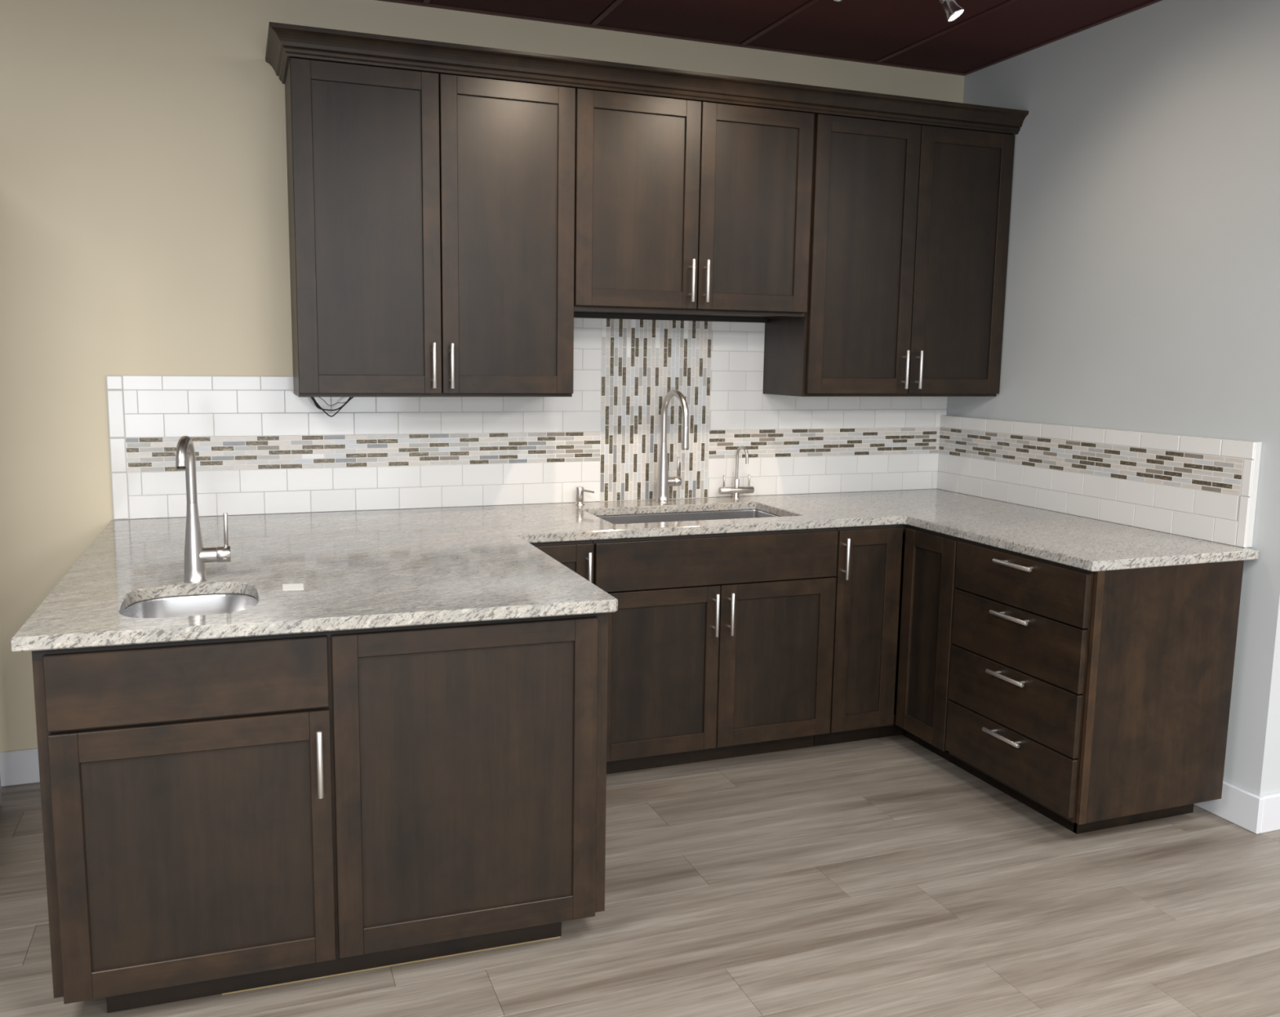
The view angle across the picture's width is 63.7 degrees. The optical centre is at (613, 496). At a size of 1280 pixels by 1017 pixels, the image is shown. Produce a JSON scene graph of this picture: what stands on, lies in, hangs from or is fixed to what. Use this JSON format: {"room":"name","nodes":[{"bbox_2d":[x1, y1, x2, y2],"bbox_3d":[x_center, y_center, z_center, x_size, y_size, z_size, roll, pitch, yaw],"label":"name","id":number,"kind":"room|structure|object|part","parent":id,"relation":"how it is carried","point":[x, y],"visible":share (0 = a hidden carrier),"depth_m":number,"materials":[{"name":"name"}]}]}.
{"room":"store","nodes":[
{"label":"store","id":0,"kind":"room"},
{"bbox_2d":[0,0,964,751],"bbox_3d":[-1.325,-0.402,3.561,6.132,2.785,0.120,-2,8,-20],"label":"wall","id":1,"kind":"structure","parent":0,"point":[144,221],"depth_m":3.37,"materials":[{"name":"beige paint"}]},
{"bbox_2d":[0,748,39,786],"bbox_3d":[-2.939,0.938,3.079,2.680,0.117,0.014,-2,8,-20],"label":"baseboard","id":2,"kind":"structure","parent":1,"relation":"attached to","point":[17,767],"depth_m":3.42,"materials":[{"name":"white paint"}]},
{"bbox_2d":[284,56,575,396],"bbox_3d":[-0.612,-0.863,3.494,0.914,1.039,0.375,-2,8,-20],"label":"upper cabinet","id":3,"kind":"object","parent":1,"relation":"attached to","point":[431,215],"visible":1,"depth_m":3.35,"materials":[{"name":"brown wood"}]},
{"bbox_2d":[310,396,354,417],"bbox_3d":[-0.954,-0.311,3.517,0.168,0.081,0.014,-2,8,-20],"label":"cable bundle","id":4,"kind":"object","parent":3,"relation":"hanging from","point":[317,405],"visible":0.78,"depth_m":3.52,"materials":[{"name":"black rubber"}]},
{"bbox_3d":[-0.779,-0.838,3.283,0.454,1.017,0.019,-2,8,-20],"label":"door","id":5,"kind":"part","parent":3,"relation":"part of","materials":[{"name":"brown wood"}]},
{"bbox_3d":[-0.778,-0.840,3.286,0.342,0.906,0.008,-2,8,-20],"label":"door panel","id":6,"kind":"part","parent":3,"relation":"part of","materials":[{"name":"brown wood"}]},
{"bbox_3d":[-0.589,-0.429,3.380,0.012,0.148,0.036,-2,8,-20],"label":"handle","id":7,"kind":"part","parent":3,"relation":"part of","materials":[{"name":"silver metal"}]},
{"bbox_3d":[-0.533,-0.430,3.400,0.012,0.148,0.036,-2,8,-20],"label":"handle","id":8,"kind":"part","parent":3,"relation":"part of","materials":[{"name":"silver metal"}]},
{"bbox_3d":[-0.349,-0.853,3.439,0.454,1.017,0.019,-2,8,-20],"label":"door","id":9,"kind":"part","parent":3,"relation":"part of","materials":[{"name":"brown wood"}]},
{"bbox_3d":[-0.352,-0.855,3.441,0.345,0.906,0.008,-2,8,-20],"label":"door panel","id":10,"kind":"part","parent":3,"relation":"part of","materials":[{"name":"brown wood"}]},
{"bbox_2d":[265,22,1028,134],"bbox_3d":[0.229,-1.436,3.711,2.799,0.077,0.400,-2,8,-20],"label":"crown molding","id":11,"kind":"structure","parent":3,"relation":"attached to","point":[284,41],"depth_m":3.44,"materials":[{"name":"brown wood"}]},
{"bbox_2d":[106,312,947,519],"bbox_3d":[-0.100,-0.347,3.952,3.326,0.746,0.007,-2,8,-20],"label":"tile backsplash","id":12,"kind":"structure","parent":1,"relation":"attached to","point":[261,447],"depth_m":3.90,"materials":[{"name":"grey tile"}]},
{"bbox_3d":[0.168,-0.357,4.049,0.462,0.746,0.007,-2,8,-20],"label":"mosaic panel","id":13,"kind":"part","parent":12,"relation":"part of","materials":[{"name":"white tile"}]},
{"bbox_2d":[573,87,814,322],"bbox_3d":[0.249,-1.035,3.787,0.914,0.754,0.375,-2,8,-20],"label":"upper cabinet","id":14,"kind":"object","parent":1,"relation":"attached to","point":[686,210],"visible":0.98,"depth_m":3.64,"materials":[{"name":"brown wood"}]},
{"bbox_3d":[0.086,-1.018,3.577,0.457,0.715,0.019,-2,8,-20],"label":"door","id":15,"kind":"part","parent":14,"relation":"part of","materials":[{"name":"brown wood"}]},
{"bbox_3d":[0.086,-1.020,3.580,0.346,0.604,0.008,-2,8,-20],"label":"door panel","id":16,"kind":"part","parent":14,"relation":"part of","materials":[{"name":"brown wood"}]},
{"bbox_3d":[0.279,-0.764,3.654,0.012,0.148,0.036,-2,8,-20],"label":"handle","id":17,"kind":"part","parent":14,"relation":"part of","materials":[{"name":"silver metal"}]},
{"bbox_3d":[0.333,-0.766,3.673,0.012,0.148,0.036,-2,8,-20],"label":"handle","id":18,"kind":"part","parent":14,"relation":"part of","materials":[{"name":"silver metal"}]},
{"bbox_3d":[0.515,-1.034,3.733,0.448,0.715,0.019,-2,8,-20],"label":"door","id":19,"kind":"part","parent":14,"relation":"part of","materials":[{"name":"brown wood"}]},
{"bbox_3d":[0.512,-1.036,3.735,0.338,0.604,0.008,-2,8,-20],"label":"door panel","id":20,"kind":"part","parent":14,"relation":"part of","materials":[{"name":"brown wood"}]},
{"bbox_2d":[763,112,1015,396],"bbox_3d":[1.104,-0.924,4.118,0.908,1.039,0.375,-2,8,-20],"label":"upper cabinet","id":21,"kind":"object","parent":1,"relation":"attached to","point":[909,228],"visible":0.98,"depth_m":3.97,"materials":[{"name":"brown wood"}]},
{"bbox_3d":[0.949,-0.900,3.912,0.451,1.017,0.019,-2,8,-20],"label":"door","id":22,"kind":"part","parent":21,"relation":"part of","materials":[{"name":"brown wood"}]},
{"bbox_3d":[0.948,-0.902,3.914,0.337,0.906,0.008,-2,8,-20],"label":"door panel","id":23,"kind":"part","parent":21,"relation":"part of","materials":[{"name":"brown wood"}]},
{"bbox_3d":[1.136,-0.492,4.007,0.012,0.148,0.036,-2,8,-20],"label":"handle","id":24,"kind":"part","parent":21,"relation":"part of","materials":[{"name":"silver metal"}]},
{"bbox_3d":[1.195,-0.494,4.029,0.012,0.148,0.036,-2,8,-20],"label":"handle","id":25,"kind":"part","parent":21,"relation":"part of","materials":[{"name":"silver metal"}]},
{"bbox_3d":[1.370,-0.915,4.065,0.438,1.017,0.019,-2,8,-20],"label":"door","id":26,"kind":"part","parent":21,"relation":"part of","materials":[{"name":"brown wood"}]},
{"bbox_3d":[1.369,-0.917,4.068,0.324,0.906,0.008,-2,8,-20],"label":"door panel","id":27,"kind":"part","parent":21,"relation":"part of","materials":[{"name":"brown wood"}]},
{"bbox_2d":[0,734,1279,1016],"bbox_3d":[1.385,1.408,0.780,9.200,0.100,7.620,-2,8,-20],"label":"floor","id":28,"kind":"structure","parent":0,"point":[882,877],"depth_m":2.68,"materials":[{"name":"grey wood"}]},
{"bbox_2d":[0,776,2,804],"bbox_3d":[-1.777,0.030,2.756,0.104,2.019,0.860,-2,8,-20],"label":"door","id":29,"kind":"structure","parent":28,"relation":"on","point":[1,800],"depth_m":3.27,"materials":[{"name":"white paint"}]},
{"bbox_2d":[31,612,608,1013],"bbox_3d":[-0.712,0.653,2.657,1.206,0.848,0.886,-2,8,-18],"label":"base cabinet","id":30,"kind":"object","parent":28,"relation":"on","point":[223,816],"visible":0.98,"depth_m":2.26,"materials":[{"name":"brown wood"}]},
{"bbox_3d":[-0.876,0.386,2.143,0.545,0.156,0.019,-2,8,-18],"label":"false drawer","id":31,"kind":"part","parent":30,"relation":"part of","materials":[{"name":"brown wood"}]},
{"bbox_3d":[-0.880,0.759,2.193,0.546,0.580,0.019,-2,8,-18],"label":"door","id":32,"kind":"part","parent":30,"relation":"part of","materials":[{"name":"brown wood"}]},
{"bbox_3d":[-0.876,0.760,2.198,0.453,0.463,0.009,-2,8,-18],"label":"door panel","id":33,"kind":"part","parent":30,"relation":"part of","materials":[{"name":"brown wood"}]},
{"bbox_3d":[-0.633,0.575,2.221,0.012,0.148,0.036,-2,8,-18],"label":"handle","id":34,"kind":"part","parent":30,"relation":"part of","materials":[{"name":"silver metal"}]},
{"bbox_3d":[-0.328,0.659,2.364,0.602,0.743,0.019,-2,8,-18],"label":"fixed panel","id":35,"kind":"part","parent":30,"relation":"part of","materials":[{"name":"brown wood"}]},
{"bbox_3d":[-0.330,0.654,2.366,0.496,0.635,0.008,-2,8,-18],"label":"door panel","id":36,"kind":"part","parent":30,"relation":"part of","materials":[{"name":"brown wood"}]},
{"bbox_2d":[10,488,1258,652],"bbox_3d":[0.142,0.139,3.265,3.339,0.030,1.572,-2,8,-20],"label":"countertop","id":37,"kind":"structure","parent":30,"relation":"on","point":[384,568],"depth_m":2.94,"materials":[{"name":"white stone"}]},
{"bbox_2d":[122,594,257,617],"bbox_3d":[-0.961,0.347,2.358,0.312,0.166,0.355,-2,8,-20],"label":"bar sink","id":38,"kind":"object","parent":37,"relation":"in","point":[209,604],"visible":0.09,"depth_m":2.50,"materials":[{"name":"silver metal"}]},
{"bbox_2d":[175,435,231,582],"bbox_3d":[-0.983,0.034,2.473,0.111,0.360,0.148,-2,8,-20],"label":"bar faucet","id":39,"kind":"object","parent":37,"relation":"on","point":[196,556],"visible":1,"depth_m":2.50,"materials":[{"name":"silver metal"}]},
{"bbox_3d":[-1.012,-0.060,2.442,0.024,0.167,0.135,-1,8,-12],"label":"spout","id":40,"kind":"part","parent":39,"relation":"part of","materials":[{"name":"silver metal"}]},
{"bbox_3d":[-0.956,0.084,2.541,0.011,0.084,0.010,-2,8,-20],"label":"lever","id":41,"kind":"part","parent":39,"relation":"part of","materials":[{"name":"silver metal"}]},
{"bbox_2d":[282,583,303,590],"bbox_3d":[-0.768,0.218,2.471,0.050,0.001,0.074,-2,8,-20],"label":"paper label","id":42,"kind":"object","parent":37,"relation":"on","point":[288,586],"visible":1,"depth_m":2.47,"materials":[{"name":"white paper"}]},
{"bbox_2d":[574,486,594,505],"bbox_3d":[-0.114,0.002,3.903,0.040,0.067,0.088,-5,9,-36],"label":"soap dispenser","id":43,"kind":"object","parent":37,"relation":"on","point":[580,491],"visible":1,"depth_m":3.91,"materials":[{"name":"silver metal"}]},
{"bbox_2d":[655,389,688,502],"bbox_3d":[0.243,-0.185,3.927,0.100,0.440,0.216,-2,8,-20],"label":"kitchen faucet","id":44,"kind":"object","parent":37,"relation":"on","point":[664,481],"visible":1,"depth_m":3.98,"materials":[{"name":"silver metal"}]},
{"bbox_3d":[0.232,-0.301,3.900,0.024,0.204,0.198,-3,8,-25],"label":"spout","id":45,"kind":"part","parent":44,"relation":"part of","materials":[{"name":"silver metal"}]},
{"bbox_3d":[0.253,-0.114,4.027,0.010,0.079,0.009,-2,8,-20],"label":"lever","id":46,"kind":"part","parent":44,"relation":"part of","materials":[{"name":"silver metal"}]},
{"bbox_2d":[596,509,799,592],"bbox_3d":[0.281,0.209,3.790,0.750,0.241,0.380,-2,8,-20],"label":"sink","id":47,"kind":"object","parent":37,"relation":"in","point":[751,513],"visible":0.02,"depth_m":3.97,"materials":[{"name":"silver metal"}]},
{"bbox_2d":[718,445,754,499],"bbox_3d":[0.506,-0.093,4.112,0.148,0.216,0.092,-2,8,-20],"label":"filter faucet","id":48,"kind":"object","parent":37,"relation":"on","point":[736,489],"visible":1,"depth_m":4.13,"materials":[{"name":"silver metal"}]},
{"bbox_3d":[0.443,-0.059,4.125,0.008,0.049,0.008,-2,8,-20],"label":"lever","id":49,"kind":"part","parent":48,"relation":"part of","materials":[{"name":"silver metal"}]},
{"bbox_3d":[0.512,-0.132,4.103,0.012,0.137,0.082,-3,9,-27],"label":"spout","id":50,"kind":"part","parent":48,"relation":"part of","materials":[{"name":"silver metal"}]},
{"bbox_3d":[0.548,-0.063,4.163,0.008,0.049,0.008,-2,8,-20],"label":"lever","id":51,"kind":"part","parent":48,"relation":"part of","materials":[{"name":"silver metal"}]},
{"bbox_2d":[529,540,593,583],"bbox_3d":[-0.295,0.529,3.631,0.260,0.848,0.689,-2,8,-20],"label":"base cabinet","id":52,"kind":"object","parent":28,"relation":"on","point":[577,556],"visible":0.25,"depth_m":3.31,"materials":[{"name":"brown wood"}]},
{"bbox_3d":[-0.198,0.525,3.348,0.152,0.634,0.008,-2,8,-20],"label":"door panel","id":53,"kind":"part","parent":52,"relation":"part of","materials":[{"name":"brown wood"}]},
{"bbox_3d":[-0.079,0.253,3.321,0.012,0.148,0.036,-2,8,-20],"label":"handle","id":54,"kind":"part","parent":52,"relation":"part of","materials":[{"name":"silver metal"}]},
{"bbox_2d":[592,509,838,774],"bbox_3d":[0.259,0.509,3.832,0.914,0.848,0.689,-2,8,-20],"label":"base cabinet","id":55,"kind":"object","parent":28,"relation":"on","point":[699,673],"visible":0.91,"depth_m":3.54,"materials":[{"name":"brown wood"}]},
{"bbox_3d":[0.150,0.595,3.486,0.348,0.468,0.008,-2,8,-20],"label":"door panel","id":56,"kind":"part","parent":55,"relation":"part of","materials":[{"name":"brown wood"}]},
{"bbox_3d":[0.147,0.598,3.482,0.452,0.577,0.019,-2,8,-20],"label":"door","id":57,"kind":"part","parent":55,"relation":"part of","materials":[{"name":"brown wood"}]},
{"bbox_3d":[0.348,0.403,3.499,0.012,0.148,0.036,-2,8,-20],"label":"handle","id":58,"kind":"part","parent":55,"relation":"part of","materials":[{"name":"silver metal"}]},
{"bbox_3d":[0.366,0.219,3.510,0.908,0.164,0.019,-2,8,-20],"label":"false drawer","id":59,"kind":"part","parent":55,"relation":"part of","materials":[{"name":"brown wood"}]},
{"bbox_3d":[0.402,0.402,3.519,0.012,0.148,0.036,-2,8,-20],"label":"handle","id":60,"kind":"part","parent":55,"relation":"part of","materials":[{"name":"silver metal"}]},
{"bbox_3d":[0.575,0.583,3.638,0.454,0.577,0.019,-2,8,-20],"label":"door","id":61,"kind":"part","parent":55,"relation":"part of","materials":[{"name":"brown wood"}]},
{"bbox_3d":[0.573,0.580,3.640,0.334,0.468,0.008,-2,8,-20],"label":"door panel","id":62,"kind":"part","parent":55,"relation":"part of","materials":[{"name":"brown wood"}]},
{"bbox_2d":[813,524,971,773],"bbox_3d":[1.139,0.497,4.006,0.855,0.848,0.914,-2,8,-20],"label":"base cabinet","id":63,"kind":"object","parent":28,"relation":"on","point":[895,584],"visible":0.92,"depth_m":3.73,"materials":[{"name":"brown wood"}]},
{"bbox_3d":[0.824,0.222,3.650,0.012,0.148,0.036,-2,8,-20],"label":"handle","id":64,"kind":"part","parent":63,"relation":"part of","materials":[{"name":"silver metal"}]},
{"bbox_3d":[0.914,0.485,3.753,0.148,0.634,0.008,-2,8,-20],"label":"door panel","id":65,"kind":"part","parent":63,"relation":"part of","materials":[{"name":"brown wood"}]},
{"bbox_3d":[0.919,0.487,3.751,0.266,0.745,0.019,-2,8,-20],"label":"door","id":66,"kind":"part","parent":63,"relation":"part of","materials":[{"name":"brown wood"}]},
{"bbox_3d":[1.110,0.498,3.662,0.008,0.630,0.160,-2,8,-20],"label":"door panel","id":67,"kind":"part","parent":63,"relation":"part of","materials":[{"name":"brown wood"}]},
{"bbox_3d":[1.109,0.500,3.655,0.019,0.741,0.279,-2,8,-20],"label":"door","id":68,"kind":"part","parent":63,"relation":"part of","materials":[{"name":"brown wood"}]},
{"bbox_2d":[945,538,1244,834],"bbox_3d":[1.514,0.589,3.348,0.636,0.848,0.587,-2,8,-20],"label":"base cabinet","id":69,"kind":"object","parent":28,"relation":"on","point":[1091,700],"visible":0.98,"depth_m":3.11,"materials":[{"name":"brown wood"}]},
{"bbox_3d":[1.233,0.762,3.260,0.036,0.012,0.160,-2,8,-20],"label":"handle","id":70,"kind":"part","parent":69,"relation":"part of","materials":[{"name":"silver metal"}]},
{"bbox_3d":[1.236,0.570,3.234,0.036,0.012,0.160,-2,8,-20],"label":"handle","id":71,"kind":"part","parent":69,"relation":"part of","materials":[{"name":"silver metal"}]},
{"bbox_3d":[1.238,0.377,3.208,0.036,0.012,0.160,-2,8,-20],"label":"handle","id":72,"kind":"part","parent":69,"relation":"part of","materials":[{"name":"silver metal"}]},
{"bbox_3d":[1.275,0.553,3.264,0.018,0.760,0.538,-2,8,-20],"label":"frame","id":73,"kind":"part","parent":69,"relation":"part of","materials":[{"name":"brown wood"}]},
{"bbox_3d":[1.254,0.826,3.291,0.019,0.178,0.570,-2,8,-20],"label":"drawer","id":74,"kind":"part","parent":69,"relation":"part of","materials":[{"name":"brown wood"}]},
{"bbox_3d":[1.240,0.213,3.187,0.036,0.012,0.160,-2,8,-20],"label":"handle","id":75,"kind":"part","parent":69,"relation":"part of","materials":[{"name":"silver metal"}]},
{"bbox_3d":[1.256,0.638,3.266,0.019,0.191,0.570,-2,8,-20],"label":"drawer","id":76,"kind":"part","parent":69,"relation":"part of","materials":[{"name":"brown wood"}]},
{"bbox_3d":[1.259,0.444,3.240,0.019,0.190,0.570,-2,8,-20],"label":"drawer","id":77,"kind":"part","parent":69,"relation":"part of","materials":[{"name":"brown wood"}]},
{"bbox_3d":[1.261,0.266,3.216,0.019,0.159,0.570,-2,8,-20],"label":"drawer","id":78,"kind":"part","parent":69,"relation":"part of","materials":[{"name":"brown wood"}]},
{"bbox_3d":[1.642,0.581,3.090,0.567,0.760,0.014,-2,8,-20],"label":"panel","id":79,"kind":"part","parent":69,"relation":"part of","materials":[{"name":"brown wood"}]},
{"bbox_2d":[377,0,1162,75],"bbox_3d":[1.435,-1.302,0.425,9.233,0.103,7.620,-2,8,-20],"label":"ceiling","id":80,"kind":"structure","parent":0,"point":[913,34],"depth_m":3.69,"materials":[{"name":"brown paint"}]},
{"bbox_3d":[0.400,-1.590,2.972,1.850,0.026,0.035,-2,8,-20],"label":"track","id":81,"kind":"object","parent":80,"relation":"attached to","visible":0},
{"bbox_2d":[939,0,964,22],"bbox_3d":[1.058,-1.548,3.229,0.098,0.112,0.057,2,8,10],"label":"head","id":82,"kind":"object","parent":81,"relation":"attached to","point":[953,10],"visible":1,"depth_m":3.22},
{"bbox_2d":[946,0,1279,795],"bbox_3d":[1.801,-0.394,3.796,0.140,2.785,1.590,-2,8,-20],"label":"wall","id":83,"kind":"structure","parent":0,"point":[1143,282],"depth_m":3.45,"materials":[{"name":"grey paint"}]},
{"bbox_2d":[937,414,1262,547],"bbox_3d":[1.701,-0.099,3.846,0.032,0.326,1.492,-2,8,-20],"label":"tile backsplash","id":84,"kind":"structure","parent":83,"relation":"attached to","point":[1203,488],"depth_m":3.64,"materials":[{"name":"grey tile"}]},
{"bbox_3d":[1.706,-0.259,3.829,0.024,0.003,1.482,-2,8,-20],"label":"trim","id":85,"kind":"part","parent":84,"relation":"part of","materials":[{"name":"white tile"}]},
{"bbox_3d":[1.959,-0.003,3.157,0.024,0.326,0.008,-2,8,-20],"label":"trim","id":86,"kind":"part","parent":84,"relation":"part of","materials":[{"name":"white tile"}]},
{"bbox_2d":[1193,781,1263,834],"bbox_3d":[1.725,0.887,3.904,0.016,0.117,1.567,-2,8,-20],"label":"baseboard","id":87,"kind":"structure","parent":83,"relation":"attached to","point":[1242,808],"depth_m":3.24,"materials":[{"name":"white paint"}]},
{"bbox_2d":[1256,559,1279,796],"bbox_3d":[3.507,-0.342,3.572,3.188,2.785,0.012,-2,8,-20],"label":"wall","id":88,"kind":"structure","parent":0,"point":[1268,774],"depth_m":3.16,"materials":[{"name":"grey paint"}]},
{"bbox_2d":[1259,793,1279,833],"bbox_3d":[3.495,0.932,3.729,3.188,0.117,0.015,-2,8,-20],"label":"baseboard","id":89,"kind":"structure","parent":88,"relation":"attached to","point":[1270,819],"depth_m":3.19,"materials":[{"name":"white paint"}]}
]}

